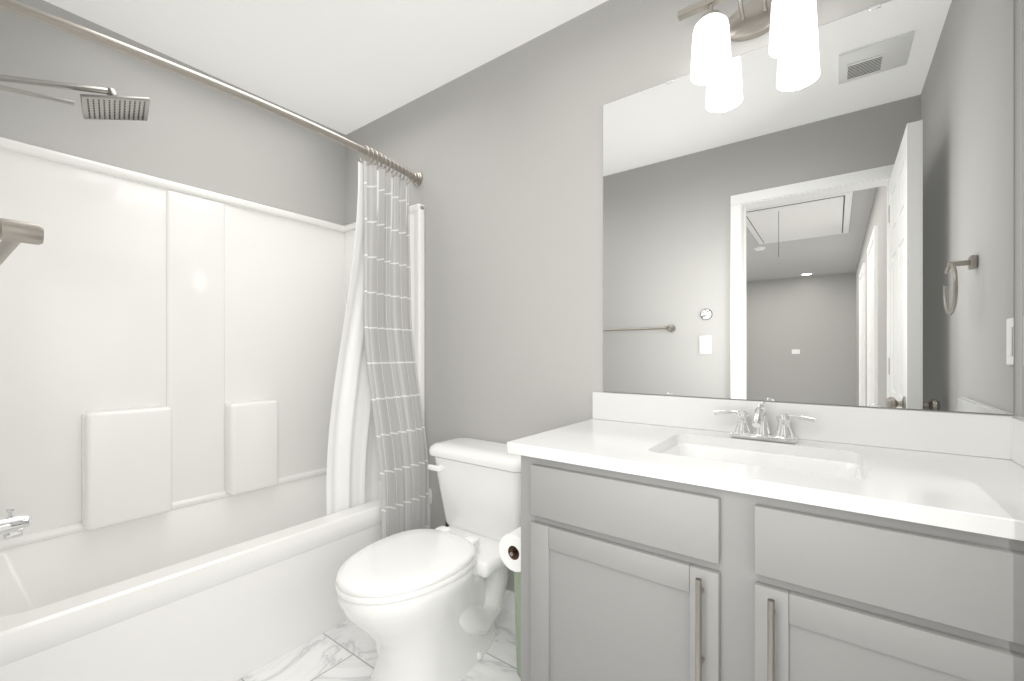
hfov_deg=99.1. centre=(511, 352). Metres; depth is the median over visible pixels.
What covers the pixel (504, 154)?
wall
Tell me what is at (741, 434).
faucet
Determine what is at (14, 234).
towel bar
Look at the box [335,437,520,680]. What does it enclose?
toilet
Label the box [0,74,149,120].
shower head
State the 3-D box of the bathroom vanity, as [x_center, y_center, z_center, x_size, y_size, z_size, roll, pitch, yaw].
[0.578,0.631,1.110,1.090,0.978,0.584,0,0,36]
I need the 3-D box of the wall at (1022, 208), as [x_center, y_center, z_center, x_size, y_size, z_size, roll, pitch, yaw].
[0.788,-0.100,0.374,0.120,2.440,1.520,0,0,36]
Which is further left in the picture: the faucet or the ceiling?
the ceiling
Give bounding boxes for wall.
[0,0,345,225]
[346,0,1021,590]
[1022,0,1023,416]
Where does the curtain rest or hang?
hanging from the shower rod
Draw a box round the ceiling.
[44,0,607,134]
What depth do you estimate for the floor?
1.59 m
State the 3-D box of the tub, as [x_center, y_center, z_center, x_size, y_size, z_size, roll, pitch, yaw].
[-1.155,0.183,1.812,0.752,1.874,1.516,0,0,36]
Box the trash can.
[514,572,520,677]
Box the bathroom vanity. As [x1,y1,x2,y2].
[507,392,1023,680]
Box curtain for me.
[326,146,428,538]
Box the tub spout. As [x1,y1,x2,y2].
[0,507,31,539]
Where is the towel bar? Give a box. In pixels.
[0,218,43,264]
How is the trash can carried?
on the floor
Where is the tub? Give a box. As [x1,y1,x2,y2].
[0,137,431,680]
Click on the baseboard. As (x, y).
(509, 601)
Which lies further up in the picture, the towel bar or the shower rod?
the shower rod
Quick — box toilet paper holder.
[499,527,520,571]
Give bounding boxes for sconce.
[678,0,817,84]
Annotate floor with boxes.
[237,607,520,680]
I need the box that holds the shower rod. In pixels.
[0,0,422,185]
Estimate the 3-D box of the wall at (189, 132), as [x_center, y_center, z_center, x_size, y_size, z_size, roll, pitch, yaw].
[-1.507,-0.100,2.073,0.120,2.440,1.520,0,0,36]
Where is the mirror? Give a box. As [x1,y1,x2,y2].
[603,0,1013,414]
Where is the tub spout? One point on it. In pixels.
(12, 526)
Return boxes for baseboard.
[502,589,514,612]
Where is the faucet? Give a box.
[713,401,816,443]
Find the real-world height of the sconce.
0.233 m
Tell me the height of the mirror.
1.078 m

